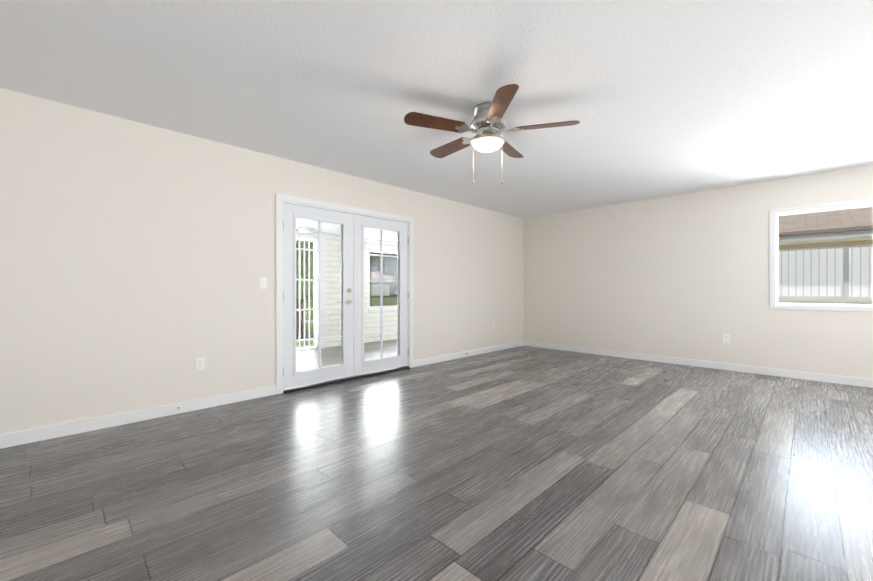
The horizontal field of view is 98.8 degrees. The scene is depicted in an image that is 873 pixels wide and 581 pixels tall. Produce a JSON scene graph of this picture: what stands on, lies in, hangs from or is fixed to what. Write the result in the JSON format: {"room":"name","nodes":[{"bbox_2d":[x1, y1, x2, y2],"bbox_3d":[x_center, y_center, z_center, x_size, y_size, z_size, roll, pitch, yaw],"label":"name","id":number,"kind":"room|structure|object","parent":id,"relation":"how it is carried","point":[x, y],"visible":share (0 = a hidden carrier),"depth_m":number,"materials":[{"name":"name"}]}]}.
{"room":"empty living room","nodes":[
{"label":"empty living room","id":0,"kind":"room"},
{"bbox_2d":[0,88,522,434],"bbox_3d":[-1.470,-0.156,4.128,0.150,2.440,9.050,0,0,45],"label":"wall","id":1,"kind":"structure","parent":0,"point":[137,260],"depth_m":3.15,"materials":[{"name":"white paint"}]},
{"bbox_2d":[196,357,204,370],"bbox_3d":[-2.122,0.656,3.360,0.010,0.116,0.072,0,0,45],"label":"electrical outlet","id":2,"kind":"object","parent":1,"relation":"attached to","point":[200,363],"visible":1,"depth_m":3.36,"materials":[{"name":"white plastic"}]},
{"bbox_2d":[0,341,523,448],"bbox_3d":[-1.383,1.019,4.046,0.093,0.092,8.750,0,0,45],"label":"baseboard","id":3,"kind":"structure","parent":1,"relation":"attached to","point":[41,434],"depth_m":3.11,"materials":[{"name":"white wood"}]},
{"bbox_2d":[259,277,266,288],"bbox_3d":[-1.735,-0.076,3.745,0.013,0.116,0.072,0,0,45],"label":"light switch","id":4,"kind":"object","parent":1,"relation":"attached to","point":[262,282],"visible":1,"depth_m":3.74,"materials":[{"name":"white plastic"}]},
{"bbox_2d":[283,203,353,388],"bbox_3d":[-1.319,0.056,4.221,0.163,1.949,0.867,0,0,45],"label":"doors","id":5,"kind":"structure","parent":1,"relation":"in","point":[292,376],"depth_m":4.20,"materials":[{"name":"white wood"}]},
{"bbox_2d":[276,193,412,393],"bbox_3d":[-1.043,0.032,4.558,0.182,2.063,1.876,0,0,45],"label":"door frame","id":6,"kind":"structure","parent":1,"relation":"attached to","point":[280,198],"depth_m":4.00,"materials":[{"name":"white wood"}]},
{"bbox_2d":[283,366,409,392],"bbox_3d":[-1.036,1.052,4.554,0.190,0.022,1.724,0,0,45],"label":"door sill","id":7,"kind":"structure","parent":1,"relation":"attached to","point":[292,389],"depth_m":4.38,"materials":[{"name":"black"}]},
{"bbox_2d":[354,214,408,375],"bbox_3d":[-0.705,0.054,4.834,0.072,1.949,0.866,0,0,45],"label":"doors","id":8,"kind":"structure","parent":1,"relation":"in","point":[381,363],"depth_m":4.82,"materials":[{"name":"white wood"}]},
{"bbox_2d":[296,219,396,241],"bbox_3d":[-2.385,-1.098,5.035,2.430,0.120,9.050,0,0,45],"label":"ceiling","id":9,"kind":"structure","parent":0,"point":[390,236],"depth_m":6.50,"materials":[{"name":"white paint"}]},
{"bbox_2d":[297,227,315,232],"bbox_3d":[-2.184,-1.002,6.280,0.300,0.078,0.300,0,0,45],"label":"ceiling light","id":10,"kind":"object","parent":9,"relation":"attached to","point":[305,230],"depth_m":6.19,"materials":[{"name":"white"}]},
{"bbox_2d":[296,230,396,245],"bbox_3d":[-3.123,-1.000,5.768,0.050,0.080,9.050,0,0,45],"label":"beam","id":11,"kind":"structure","parent":9,"relation":"attached to","point":[328,236],"depth_m":6.98,"materials":[{"name":"white"}]},
{"bbox_2d":[325,238,396,347],"bbox_3d":[-3.194,0.010,5.841,0.150,2.100,9.050,0,0,45],"label":"wall","id":12,"kind":"structure","parent":0,"point":[335,315],"depth_m":7.10,"materials":[{"name":"white brick"}]},
{"bbox_2d":[296,238,324,350],"bbox_3d":[-3.000,0.050,5.973,0.120,2.020,2.610,0,0,45],"label":"sliding window","id":13,"kind":"structure","parent":12,"relation":"in","point":[322,294],"depth_m":6.82,"materials":[{"name":"white plastic"}]},
{"bbox_2d":[296,235,323,349],"bbox_3d":[-2.971,0.040,5.860,0.070,1.980,2.590,0,0,45],"label":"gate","id":14,"kind":"object","parent":13,"relation":"attached to","point":[310,238],"depth_m":6.61,"materials":[{"name":"white"}]},
{"bbox_2d":[368,249,396,311],"bbox_3d":[-0.748,-0.211,8.239,0.120,1.270,1.860,0,0,45],"label":"sunroom window","id":15,"kind":"structure","parent":12,"relation":"in","point":[384,308],"depth_m":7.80,"materials":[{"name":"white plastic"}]},
{"bbox_2d":[0,339,872,580],"bbox_3d":[0.276,1.129,2.398,9.930,0.120,9.050,0,0,45],"label":"floor","id":16,"kind":"structure","parent":0,"point":[524,463],"depth_m":2.08,"materials":[{"name":"grey wood"}]},
{"bbox_2d":[0,0,872,217],"bbox_3d":[1.138,-1.439,1.535,7.500,0.140,9.050,0,0,45],"label":"ceiling","id":17,"kind":"structure","parent":0,"point":[659,98],"depth_m":2.47,"materials":[{"name":"white paint"}]},
{"bbox_2d":[404,84,579,183],"bbox_3d":[0.370,-1.087,2.854,1.221,0.570,1.241,0,0,45],"label":"ceiling fan","id":18,"kind":"object","parent":17,"relation":"hanging from","point":[487,125],"visible":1,"depth_m":2.71,"materials":[{"name":"brown wood"}]},
{"bbox_2d":[523,165,872,378],"bbox_3d":[4.327,-0.157,4.643,7.350,2.440,0.150,0,0,45],"label":"wall","id":19,"kind":"structure","parent":0,"point":[686,276],"depth_m":5.29,"materials":[{"name":"white paint"}]},
{"bbox_2d":[524,341,872,387],"bbox_3d":[4.221,1.017,4.636,7.187,0.092,0.013,0,0,45],"label":"baseboard","id":20,"kind":"structure","parent":19,"relation":"attached to","point":[853,381],"depth_m":5.01,"materials":[{"name":"white wood"}]},
{"bbox_2d":[723,334,729,342],"bbox_3d":[3.868,0.642,4.989,0.072,0.116,0.010,0,0,45],"label":"electrical outlet","id":21,"kind":"object","parent":19,"relation":"attached to","point":[726,338],"visible":1,"depth_m":4.99,"materials":[{"name":"white plastic"}]},
{"bbox_2d":[770,198,872,311],"bbox_3d":[4.832,-0.389,4.108,1.748,1.242,0.136,0,0,45],"label":"sliding window","id":22,"kind":"structure","parent":19,"relation":"in","point":[859,207],"depth_m":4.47,"materials":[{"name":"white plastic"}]},
{"label":"outside","id":23,"kind":"structure","parent":0,"visible":0},
{"bbox_2d":[296,297,396,345],"bbox_3d":[-0.148,1.297,10.607,75.000,0.200,75.000,0,0,45],"label":"lawn","id":24,"kind":"structure","parent":23,"point":[389,300],"depth_m":20.84,"materials":[{"name":"green plant"}]},
{"bbox_2d":[296,244,314,338],"bbox_3d":[-3.508,-0.004,9.462,1.796,2.409,2.172,0,0,45],"label":"tree","id":25,"kind":"object","parent":24,"relation":"on","point":[302,286],"depth_m":8.96,"materials":[{"name":"green plant"}]},
{"bbox_2d":[297,240,314,247],"bbox_3d":[-12.961,-2.655,43.613,6.673,7.529,6.777,0,0,45],"label":"tree","id":26,"kind":"object","parent":24,"relation":"on","point":[302,242],"depth_m":41.46,"materials":[{"name":"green plant"}]},
{"bbox_2d":[371,272,395,295],"bbox_3d":[-23.032,-1.280,62.225,9.766,4.681,34.000,0,0,45],"label":"house","id":27,"kind":"structure","parent":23,"point":[376,286],"depth_m":69.64,"materials":[{"name":"beige"}]}
]}

